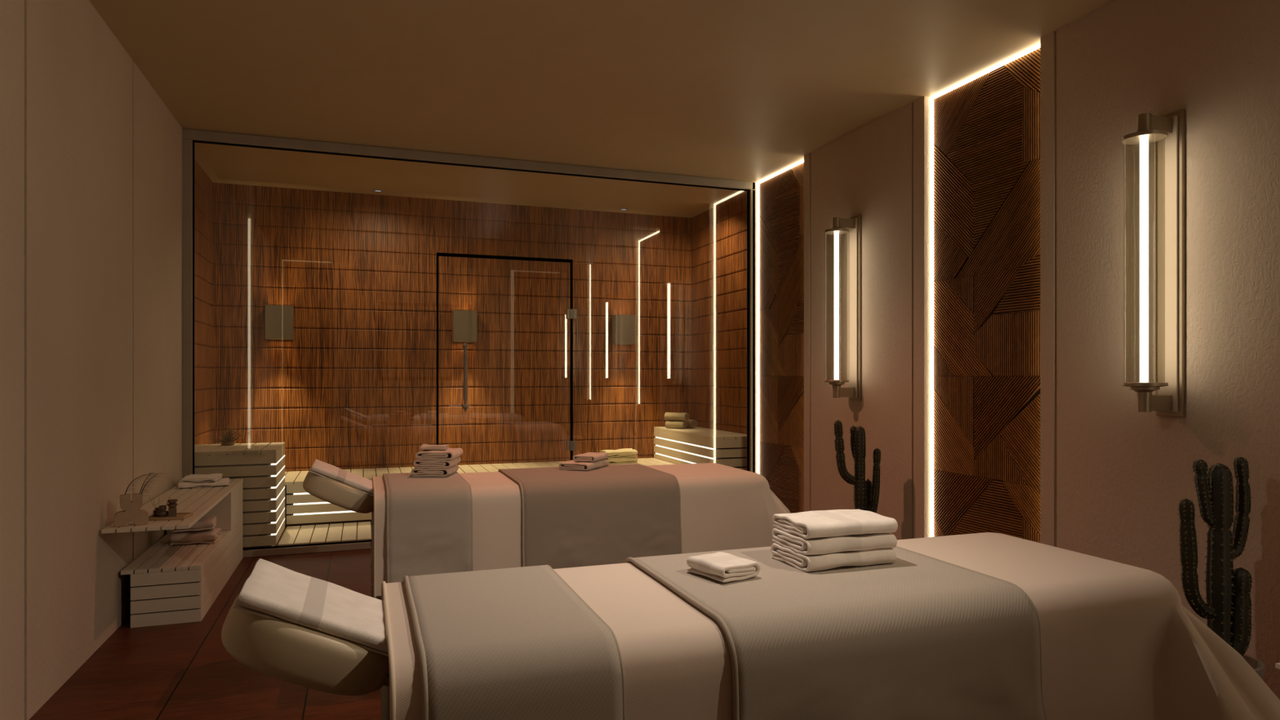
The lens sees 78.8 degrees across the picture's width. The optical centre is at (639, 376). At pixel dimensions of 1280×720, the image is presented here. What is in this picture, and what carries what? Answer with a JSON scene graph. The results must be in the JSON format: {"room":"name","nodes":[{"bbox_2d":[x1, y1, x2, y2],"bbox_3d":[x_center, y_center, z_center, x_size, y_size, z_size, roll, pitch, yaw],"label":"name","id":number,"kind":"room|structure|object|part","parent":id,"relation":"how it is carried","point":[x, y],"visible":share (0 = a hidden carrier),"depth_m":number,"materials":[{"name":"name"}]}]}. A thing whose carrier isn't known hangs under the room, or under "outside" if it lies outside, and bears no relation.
{"room":"spa massage room","nodes":[
{"label":"spa massage room","id":0,"kind":"room"},
{"bbox_2d":[0,0,182,719],"bbox_3d":[-2.019,-0.200,2.174,0.250,2.800,6.150,0,0,-20],"label":"wall","id":1,"kind":"structure","parent":0,"point":[91,154],"depth_m":3.15,"materials":[{"name":"paint"}]},
{"bbox_2d":[182,128,755,557],"bbox_3d":[-1.014,-0.200,5.758,4.145,2.799,0.070,0,0,-20],"label":"window frame","id":2,"kind":"structure","parent":1,"relation":"in","point":[189,136],"depth_m":5.34,"materials":[{"name":"metal"}]},
{"bbox_2d":[436,252,576,460],"bbox_3d":[-0.964,0.130,5.739,1.034,2.031,0.095,0,0,-20],"label":"door","id":3,"kind":"structure","parent":2,"relation":"attached to","point":[571,313],"depth_m":5.82,"materials":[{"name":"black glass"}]},
{"bbox_3d":[-1.261,0.001,5.622,0.044,0.518,0.073,0,0,-20],"label":"handle","id":4,"kind":"part","parent":3,"relation":"part of","materials":[{"name":"beige"}]},
{"bbox_2d":[153,507,159,516],"bbox_3d":[-2.296,0.646,3.707,0.036,0.040,0.036,0,0,-20],"label":"bottle","id":5,"kind":"object","parent":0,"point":[156,510],"depth_m":3.69,"materials":[{"name":"brown glass"}]},
{"bbox_2d":[194,159,213,444],"bbox_3d":[-3.348,-0.200,5.735,0.130,2.800,1.450,0,0,-20],"label":"wall","id":6,"kind":"structure","parent":0,"point":[203,185],"depth_m":6.04,"materials":[{"name":"brown wood"}]},
{"bbox_2d":[29,522,380,719],"bbox_3d":[-0.214,1.240,3.665,4.650,0.120,7.750,0,0,-20],"label":"floor","id":7,"kind":"structure","parent":0,"point":[183,671],"depth_m":3.07,"materials":[{"name":"brown wood"}]},
{"bbox_2d":[101,478,243,627],"bbox_3d":[-2.492,0.938,4.280,0.340,0.525,1.695,0,0,-20],"label":"shelf unit","id":8,"kind":"object","parent":7,"relation":"on","point":[174,584],"visible":0.8,"depth_m":3.89,"materials":[{"name":"beige wood"}]},
{"bbox_2d":[114,493,148,527],"bbox_3d":[-2.305,0.604,3.532,0.130,0.141,0.042,0,0,-34],"label":"vase","id":9,"kind":"object","parent":8,"relation":"on","point":[131,512],"visible":1,"depth_m":3.52,"materials":[{"name":"beige ceramic"}]},
{"bbox_2d":[124,473,149,494],"bbox_3d":[-2.276,0.511,3.546,0.134,0.130,0.030,0,0,-30],"label":"grass stem","id":10,"kind":"object","parent":9,"relation":"in","point":[134,480],"visible":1,"depth_m":3.54,"materials":[{"name":"black plant"}]},
{"bbox_2d":[139,473,155,493],"bbox_3d":[-2.248,0.507,3.555,0.080,0.136,0.019,0,0,-20],"label":"grass stem","id":11,"kind":"object","parent":9,"relation":"in","point":[149,473],"visible":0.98,"depth_m":3.56,"materials":[{"name":"black plant"}]},
{"bbox_2d":[141,472,164,493],"bbox_3d":[-2.216,0.507,3.539,0.128,0.137,0.022,0,0,4],"label":"grass stem","id":12,"kind":"object","parent":9,"relation":"in","point":[160,473],"visible":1,"depth_m":3.53,"materials":[{"name":"black plant"}]},
{"bbox_2d":[148,512,192,520],"bbox_3d":[-2.237,0.667,3.705,0.164,0.014,0.120,0,0,-12],"label":"tray","id":13,"kind":"object","parent":8,"relation":"on","point":[180,516],"visible":0.54,"depth_m":3.66,"materials":[{"name":"brown wood"}]},
{"bbox_2d":[149,497,159,516],"bbox_3d":[-2.302,0.620,3.708,0.048,0.092,0.036,0,0,11],"label":"reed diffuser","id":14,"kind":"object","parent":13,"relation":"on","point":[156,510],"visible":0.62,"depth_m":3.69,"materials":[{"name":"brown ceramic"}]},
{"bbox_2d":[156,497,170,517],"bbox_3d":[-2.255,0.620,3.683,0.050,0.092,0.052,0,0,32],"label":"reed diffuser","id":15,"kind":"object","parent":13,"relation":"on","point":[162,513],"visible":1,"depth_m":3.67,"materials":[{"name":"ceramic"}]},
{"bbox_2d":[156,505,168,517],"bbox_3d":[-2.256,0.639,3.682,0.050,0.054,0.050,0,0,-20],"label":"bottle","id":16,"kind":"object","parent":15,"relation":"attached to","point":[162,513],"depth_m":3.67,"materials":[{"name":"brown glass"}]},
{"bbox_2d":[168,506,176,516],"bbox_3d":[-2.216,0.645,3.693,0.034,0.042,0.030,0,0,-31],"label":"stone block","id":17,"kind":"object","parent":13,"relation":"on","point":[171,511],"visible":1,"depth_m":3.68,"materials":[{"name":"brown stone"}]},
{"bbox_2d":[167,502,177,507],"bbox_3d":[-2.216,0.615,3.693,0.042,0.018,0.042,0,0,-20],"label":"bowl","id":18,"kind":"object","parent":17,"relation":"on","point":[170,505],"visible":1,"depth_m":3.68,"materials":[{"name":"brown stone"}]},
{"bbox_2d":[167,499,177,503],"bbox_3d":[-2.216,0.596,3.693,0.042,0.018,0.042,0,0,-20],"label":"bowl","id":19,"kind":"object","parent":18,"relation":"on","point":[171,501],"visible":1,"depth_m":3.68,"materials":[{"name":"brown stone"}]},
{"bbox_2d":[101,478,243,533],"bbox_3d":[-2.492,0.684,4.280,0.340,0.018,1.695,0,0,-20],"label":"shelf","id":20,"kind":"object","parent":8,"relation":"attached to","point":[198,501],"depth_m":4.11,"materials":[{"name":"beige wood"}]},
{"bbox_2d":[169,528,222,545],"bbox_3d":[-2.472,0.893,4.343,0.223,0.062,0.159,0,0,-16],"label":"folded towel","id":21,"kind":"object","parent":8,"relation":"on","point":[210,535],"visible":0.98,"depth_m":4.29,"materials":[{"name":"fabric"}]},
{"bbox_2d":[172,515,216,532],"bbox_3d":[-2.484,0.824,4.349,0.202,0.058,0.150,0,0,-23],"label":"folded towel","id":22,"kind":"object","parent":21,"relation":"on","point":[208,522],"visible":0.49,"depth_m":4.31,"materials":[{"name":"fabric"}]},
{"bbox_2d":[177,477,229,488],"bbox_3d":[-2.693,0.657,4.817,0.273,0.035,0.241,0,0,-28],"label":"folded towel","id":23,"kind":"object","parent":8,"relation":"on","point":[224,481],"visible":0.82,"depth_m":4.73,"materials":[{"name":"white fabric"}]},
{"bbox_2d":[181,473,222,482],"bbox_3d":[-2.699,0.626,4.804,0.183,0.035,0.182,0,0,-14],"label":"folded towel","id":24,"kind":"object","parent":23,"relation":"on","point":[213,477],"visible":1,"depth_m":4.74,"materials":[{"name":"fabric"}]},
{"bbox_2d":[194,442,284,548],"bbox_3d":[-2.878,0.837,5.525,0.605,0.667,0.640,0,0,-20],"label":"bench","id":25,"kind":"object","parent":7,"relation":"on","point":[261,466],"visible":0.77,"depth_m":5.29,"materials":[{"name":"beige wood"}]},
{"bbox_2d":[209,422,246,445],"bbox_3d":[-3.018,0.417,5.696,0.216,0.171,0.248,0,0,11],"label":"air plant","id":26,"kind":"object","parent":25,"relation":"on","point":[228,440],"visible":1,"depth_m":5.67,"materials":[{"name":"plant"}]},
{"bbox_2d":[221,592,390,719],"bbox_3d":[0.197,0.801,1.811,2.076,0.797,0.580,0,0,-20],"label":"massage table","id":27,"kind":"object","parent":7,"relation":"on","point":[283,650],"visible":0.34,"depth_m":1.37,"materials":[{"name":"leather"}]},
{"bbox_2d":[233,558,388,656],"bbox_3d":[-0.615,0.451,1.522,0.289,0.155,0.276,0,0,-19],"label":"folded towel","id":28,"kind":"object","parent":27,"relation":"on","point":[271,588],"visible":0.82,"depth_m":1.45,"materials":[{"name":"white fabric"}]},
{"bbox_3d":[-0.551,0.912,1.746,0.072,0.575,0.072,0,0,-20],"label":"leg","id":29,"kind":"part","parent":27,"relation":"part of","materials":[{"name":"brown wood"}]},
{"bbox_2d":[381,532,1279,719],"bbox_3d":[0.492,0.785,1.926,2.160,0.620,1.220,0,0,-20],"label":"sheet","id":30,"kind":"object","parent":27,"relation":"on","point":[1119,642],"visible":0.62,"depth_m":1.77,"materials":[{"name":"beige fabric"}]},
{"bbox_2d":[403,564,626,719],"bbox_3d":[-0.302,0.683,1.635,0.348,0.435,0.728,0,0,-20],"label":"blanket","id":31,"kind":"object","parent":30,"relation":"on","point":[513,643],"visible":0.91,"depth_m":1.37,"materials":[{"name":"beige fabric"}]},
{"bbox_2d":[623,546,1046,719],"bbox_3d":[0.409,0.683,1.887,0.746,0.434,0.726,0,0,-20],"label":"blanket","id":32,"kind":"object","parent":30,"relation":"on","point":[917,636],"visible":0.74,"depth_m":1.61,"materials":[{"name":"beige fabric"}]},
{"bbox_2d":[686,551,759,582],"bbox_3d":[0.196,0.448,1.837,0.117,0.039,0.138,0,0,-34],"label":"folded towel","id":33,"kind":"object","parent":32,"relation":"on","point":[722,566],"visible":1,"depth_m":1.80,"materials":[{"name":"white fabric"}]},
{"bbox_2d":[770,542,896,572],"bbox_3d":[0.488,0.448,1.975,0.258,0.039,0.180,0,0,-21],"label":"folded towel","id":34,"kind":"object","parent":32,"relation":"on","point":[802,562],"visible":0.62,"depth_m":1.90,"materials":[{"name":"white fabric"}]},
{"bbox_2d":[772,528,897,555],"bbox_3d":[0.491,0.410,1.979,0.258,0.040,0.180,0,0,-20],"label":"folded towel","id":35,"kind":"object","parent":34,"relation":"on","point":[820,545],"visible":0.74,"depth_m":1.90,"materials":[{"name":"white fabric"}]},
{"bbox_2d":[772,509,897,538],"bbox_3d":[0.494,0.373,1.982,0.257,0.039,0.180,0,0,-19],"label":"folded towel","id":36,"kind":"object","parent":35,"relation":"on","point":[834,522],"visible":1,"depth_m":1.93,"materials":[{"name":"white fabric"}]},
{"bbox_2d":[277,521,371,546],"bbox_3d":[-1.056,1.165,6.197,3.260,0.026,0.685,0,0,-20],"label":"duckboard","id":37,"kind":"object","parent":7,"relation":"on","point":[308,534],"visible":0.16,"depth_m":5.71,"materials":[{"name":"beige wood"}]},
{"bbox_2d":[302,471,381,599],"bbox_3d":[-0.486,0.801,3.733,2.076,0.797,0.580,0,0,-20],"label":"massage table","id":38,"kind":"object","parent":7,"relation":"on","point":[327,489],"visible":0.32,"depth_m":3.30,"materials":[{"name":"leather"}]},
{"bbox_2d":[302,471,373,513],"bbox_3d":[-1.319,0.503,3.437,0.308,0.200,0.316,0,0,-20],"label":"cushion","id":39,"kind":"object","parent":38,"relation":"on","point":[327,489],"depth_m":3.30,"materials":[{"name":"leather"}]},
{"bbox_2d":[309,458,373,496],"bbox_3d":[-1.298,0.451,3.444,0.290,0.155,0.276,0,0,-19],"label":"folded towel","id":40,"kind":"object","parent":38,"relation":"on","point":[320,468],"visible":0.84,"depth_m":3.35,"materials":[{"name":"white fabric"}]},
{"bbox_3d":[-1.234,0.912,3.668,0.072,0.575,0.072,0,0,-20],"label":"leg","id":41,"kind":"part","parent":38,"relation":"part of","materials":[{"name":"brown wood"}]},
{"bbox_3d":[-1.107,0.912,3.310,0.072,0.575,0.072,0,0,-20],"label":"leg","id":42,"kind":"part","parent":38,"relation":"part of","materials":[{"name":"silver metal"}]},
{"bbox_2d":[372,462,791,598],"bbox_3d":[-0.184,0.785,3.846,2.153,0.620,1.251,0,0,-20],"label":"sheet","id":43,"kind":"object","parent":38,"relation":"on","point":[723,507],"visible":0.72,"depth_m":3.66,"materials":[{"name":"beige fabric"}]},
{"bbox_2d":[382,471,472,582],"bbox_3d":[-0.984,0.683,3.554,0.349,0.435,0.729,0,0,-20],"label":"blanket","id":44,"kind":"object","parent":43,"relation":"on","point":[429,519],"visible":0.83,"depth_m":3.25,"materials":[{"name":"beige fabric"}]},
{"bbox_2d":[410,464,458,476],"bbox_3d":[-0.976,0.448,3.718,0.177,0.039,0.202,0,0,0],"label":"folded towel","id":45,"kind":"object","parent":44,"relation":"on","point":[444,472],"visible":0.78,"depth_m":3.62,"materials":[{"name":"fabric"}]},
{"bbox_2d":[413,456,461,468],"bbox_3d":[-0.966,0.409,3.718,0.178,0.040,0.204,0,0,0],"label":"folded towel","id":46,"kind":"object","parent":45,"relation":"on","point":[424,464],"visible":0.87,"depth_m":3.62,"materials":[{"name":"fabric"}]},
{"bbox_2d":[415,448,462,460],"bbox_3d":[-0.956,0.370,3.718,0.178,0.040,0.203,0,0,0],"label":"folded towel","id":47,"kind":"object","parent":46,"relation":"on","point":[451,453],"visible":0.94,"depth_m":3.62,"materials":[{"name":"fabric"}]},
{"bbox_2d":[419,444,448,450],"bbox_3d":[-0.981,0.338,3.716,0.122,0.025,0.090,0,0,-5],"label":"folded towel","id":48,"kind":"object","parent":47,"relation":"on","point":[424,446],"visible":1,"depth_m":3.68,"materials":[{"name":"white fabric"}]},
{"bbox_2d":[497,463,682,568],"bbox_3d":[-0.273,0.683,3.808,0.744,0.434,0.727,0,0,-20],"label":"blanket","id":49,"kind":"object","parent":43,"relation":"on","point":[610,513],"visible":0.88,"depth_m":3.50,"materials":[{"name":"beige fabric"}]},
{"bbox_2d":[559,458,608,471],"bbox_3d":[-0.284,0.449,3.980,0.164,0.036,0.253,0,0,22],"label":"folded towel","id":50,"kind":"object","parent":49,"relation":"on","point":[571,464],"visible":0.94,"depth_m":3.88,"materials":[{"name":"fabric"}]},
{"bbox_2d":[573,452,608,462],"bbox_3d":[-0.253,0.415,4.012,0.120,0.031,0.192,0,0,18],"label":"folded towel","id":51,"kind":"object","parent":50,"relation":"on","point":[588,456],"visible":1,"depth_m":3.94,"materials":[{"name":"pink fabric"}]},
{"bbox_2d":[284,457,675,528],"bbox_3d":[-1.570,0.991,6.734,3.880,0.359,0.752,0,0,-20],"label":"bench","id":52,"kind":"object","parent":7,"relation":"on","point":[302,508],"visible":0.17,"depth_m":6.11,"materials":[{"name":"beige wood"}]},
{"bbox_2d":[604,456,637,464],"bbox_3d":[-0.190,0.777,7.286,0.304,0.067,0.175,0,0,-26],"label":"folded towel","id":53,"kind":"object","parent":52,"relation":"on","point":[622,460],"visible":0.75,"depth_m":7.22,"materials":[{"name":"beige fabric"}]},
{"bbox_2d":[600,448,638,457],"bbox_3d":[-0.199,0.716,7.282,0.324,0.064,0.175,0,0,-23],"label":"folded towel","id":54,"kind":"object","parent":53,"relation":"on","point":[624,451],"visible":0.84,"depth_m":7.23,"materials":[{"name":"white fabric"}]},
{"bbox_2d":[653,426,746,471],"bbox_3d":[0.562,0.837,7.148,0.405,0.667,1.395,0,0,-20],"label":"bench","id":55,"kind":"object","parent":7,"relation":"on","point":[698,445],"visible":0.35,"depth_m":6.79,"materials":[{"name":"beige wood"}]},
{"bbox_2d":[665,420,687,428],"bbox_3d":[0.349,0.462,7.475,0.192,0.079,0.114,0,0,30],"label":"rolled towel","id":56,"kind":"object","parent":55,"relation":"on","point":[668,424],"visible":1,"depth_m":7.43,"materials":[{"name":"beige fabric"}]},
{"bbox_2d":[664,412,689,420],"bbox_3d":[0.355,0.386,7.487,0.223,0.077,0.122,0,0,27],"label":"rolled towel","id":57,"kind":"object","parent":56,"relation":"on","point":[668,415],"visible":1,"depth_m":7.44,"materials":[{"name":"beige fabric"}]},
{"bbox_2d":[684,419,697,428],"bbox_3d":[0.463,0.459,7.570,0.172,0.085,0.106,0,0,44],"label":"rolled towel","id":58,"kind":"object","parent":55,"relation":"on","point":[691,424],"visible":0.54,"depth_m":7.50,"materials":[{"name":"beige fabric"}]},
{"bbox_2d":[833,419,881,513],"bbox_3d":[1.277,0.727,4.529,0.240,0.946,0.240,0,0,-44],"label":"potted cactus","id":59,"kind":"object","parent":7,"relation":"on","point":[866,493],"visible":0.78,"depth_m":4.51,"materials":[{"name":"green"}]},
{"bbox_3d":[1.202,0.445,4.530,0.142,0.382,0.079,0,0,-20],"label":"arm","id":60,"kind":"part","parent":59,"relation":"part of"},
{"bbox_3d":[1.265,0.411,4.557,0.067,0.244,0.037,0,0,4],"label":"arm","id":61,"kind":"part","parent":59,"relation":"part of"},
{"bbox_3d":[1.277,0.644,4.529,0.062,0.711,0.062,0,0,-42],"label":"stem","id":62,"kind":"part","parent":59,"relation":"part of","materials":[{"name":"plant"}]},
{"bbox_3d":[1.325,0.773,4.582,0.084,0.334,0.047,0,0,-20],"label":"arm","id":63,"kind":"part","parent":59,"relation":"part of"},
{"bbox_3d":[1.341,0.635,4.531,0.117,0.433,0.045,0,0,3],"label":"arm","id":64,"kind":"part","parent":59,"relation":"part of"},
{"bbox_2d":[1176,456,1264,680],"bbox_3d":[1.973,0.739,2.656,0.245,0.922,0.240,0,0,31],"label":"potted cactus","id":65,"kind":"object","parent":7,"relation":"on","point":[1227,610],"visible":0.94,"depth_m":2.64,"materials":[{"name":"green plant"}]},
{"bbox_3d":[1.908,0.622,2.655,0.138,0.411,0.050,0,0,-1],"label":"arm","id":66,"kind":"part","parent":65,"relation":"part of"},
{"bbox_3d":[1.932,0.402,2.653,0.086,0.239,0.040,0,0,4],"label":"arm","id":67,"kind":"part","parent":65,"relation":"part of"},
{"bbox_3d":[1.975,0.648,2.655,0.072,0.704,0.072,0,0,3],"label":"stem","id":68,"kind":"part","parent":65,"relation":"part of","materials":[{"name":"plant"}]},
{"bbox_3d":[2.013,0.814,2.640,0.098,0.332,0.059,0,0,8],"label":"arm","id":69,"kind":"part","parent":65,"relation":"part of"},
{"bbox_3d":[2.056,0.457,2.693,0.103,0.356,0.044,0,0,-5],"label":"arm","id":70,"kind":"part","parent":65,"relation":"part of"},
{"bbox_2d":[1242,653,1264,680],"bbox_3d":[1.975,1.080,2.655,0.240,0.240,0.240,0,0,-20],"label":"pot","id":71,"kind":"object","parent":65,"relation":"attached to","point":[1256,664],"depth_m":2.63,"materials":[{"name":"beige ceramic"}]},
{"bbox_2d":[1275,662,1279,669],"bbox_3d":[2.051,1.010,2.076,0.345,0.380,0.440,0,0,-20],"label":"side table","id":72,"kind":"object","parent":7,"relation":"on","point":[1277,664],"visible":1,"depth_m":2.22,"materials":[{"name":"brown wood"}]},
{"bbox_2d":[211,182,692,472],"bbox_3d":[-1.510,-0.200,7.237,4.600,2.800,0.150,0,0,-20],"label":"wall","id":73,"kind":"structure","parent":0,"point":[354,387],"depth_m":7.05,"materials":[{"name":"brown wood"}]},
{"bbox_2d":[265,305,293,339],"bbox_3d":[-3.029,-0.450,6.547,0.206,0.280,0.126,0,0,-20],"label":"lamp","id":74,"kind":"object","parent":73,"relation":"attached to","point":[279,319],"visible":1,"depth_m":6.49,"materials":[{"name":"brown"}]},
{"bbox_2d":[452,310,476,342],"bbox_3d":[-1.590,-0.450,7.058,0.206,0.280,0.126,0,0,-20],"label":"lamp","id":75,"kind":"object","parent":73,"relation":"attached to","point":[464,322],"visible":1,"depth_m":7.00,"materials":[{"name":"brown"}]},
{"bbox_2d":[612,314,636,344],"bbox_3d":[-0.153,-0.450,7.569,0.206,0.280,0.126,0,0,-20],"label":"lamp","id":76,"kind":"object","parent":73,"relation":"attached to","point":[624,326],"visible":1,"depth_m":7.51,"materials":[{"name":"brown"}]},
{"bbox_2d":[88,0,1115,217],"bbox_3d":[-0.223,-1.650,3.688,4.650,0.100,7.800,0,0,-20],"label":"ceiling","id":77,"kind":"structure","parent":0,"point":[734,90],"depth_m":4.19,"materials":[{"name":"paint"}]},
{"bbox_2d":[373,189,382,191],"bbox_3d":[-2.257,-1.597,6.712,0.080,0.006,0.080,0,0,-20],"label":"recessed light","id":78,"kind":"object","parent":77,"relation":"in","point":[374,190],"visible":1,"depth_m":6.70,"materials":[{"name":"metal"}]},
{"bbox_2d":[691,191,746,434],"bbox_3d":[0.836,-0.200,7.221,0.150,2.800,1.450,0,0,-20],"label":"wall","id":79,"kind":"structure","parent":0,"point":[719,233],"depth_m":7.25,"materials":[{"name":"brown wood"}]},
{"bbox_2d":[752,0,1279,699],"bbox_3d":[2.089,-0.200,3.634,0.330,2.800,6.150,0,0,-20],"label":"wall","id":80,"kind":"structure","parent":0,"point":[1114,476],"depth_m":3.36,"materials":[{"name":"paint"}]},
{"bbox_2d":[757,159,804,473],"bbox_3d":[1.107,-0.201,6.055,0.012,2.796,0.789,0,0,-20],"label":"led strip","id":81,"kind":"object","parent":80,"relation":"attached to","point":[802,161],"visible":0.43,"depth_m":6.42,"materials":[{"name":"white plastic"}]},
{"bbox_2d":[759,162,804,513],"bbox_3d":[1.121,-0.166,6.060,0.016,2.868,0.791,0,0,-20],"label":"wall panel","id":82,"kind":"object","parent":80,"relation":"attached to","point":[781,197],"visible":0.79,"depth_m":6.07,"materials":[{"name":"brown wood"}]},
{"bbox_2d":[824,214,861,400],"bbox_3d":[1.298,-0.440,5.025,0.228,1.200,0.156,0,0,-20],"label":"wall lamp","id":83,"kind":"object","parent":80,"relation":"attached to","point":[840,225],"visible":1,"depth_m":5.01,"materials":[{"name":"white glass"}]},
{"bbox_3d":[1.386,-0.440,5.056,0.010,1.160,0.080,0,0,-20],"label":"plate","id":84,"kind":"part","parent":83,"relation":"part of","materials":[{"name":"beige"}]},
{"bbox_3d":[1.398,-0.440,5.060,0.016,1.200,0.110,0,0,-20],"label":"plate","id":85,"kind":"part","parent":83,"relation":"part of","materials":[{"name":"beige metal"}]},
{"bbox_2d":[930,43,1039,537],"bbox_3d":[1.806,-0.201,4.086,0.012,2.796,0.809,0,0,-20],"label":"led strip","id":86,"kind":"object","parent":80,"relation":"attached to","point":[1037,46],"visible":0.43,"depth_m":4.46,"materials":[{"name":"white plastic"}]},
{"bbox_2d":[933,48,1039,542],"bbox_3d":[1.821,-0.166,4.091,0.016,2.868,0.811,0,0,-20],"label":"wall panel","id":87,"kind":"object","parent":80,"relation":"attached to","point":[987,128],"visible":0.78,"depth_m":4.08,"materials":[{"name":"brown wood"}]},
{"bbox_2d":[1120,109,1185,417],"bbox_3d":[2.000,-0.440,3.051,0.228,1.200,0.156,0,0,-20],"label":"wall lamp","id":88,"kind":"object","parent":80,"relation":"attached to","point":[1167,131],"visible":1,"depth_m":3.04,"materials":[{"name":"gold metal"}]},
{"bbox_3d":[2.088,-0.440,3.082,0.010,1.160,0.080,0,0,-20],"label":"plate","id":89,"kind":"part","parent":88,"relation":"part of","materials":[{"name":"beige"}]},
{"bbox_3d":[2.100,-0.440,3.086,0.016,1.200,0.110,0,0,-20],"label":"plate","id":90,"kind":"part","parent":88,"relation":"part of","materials":[{"name":"beige metal"}]}
]}

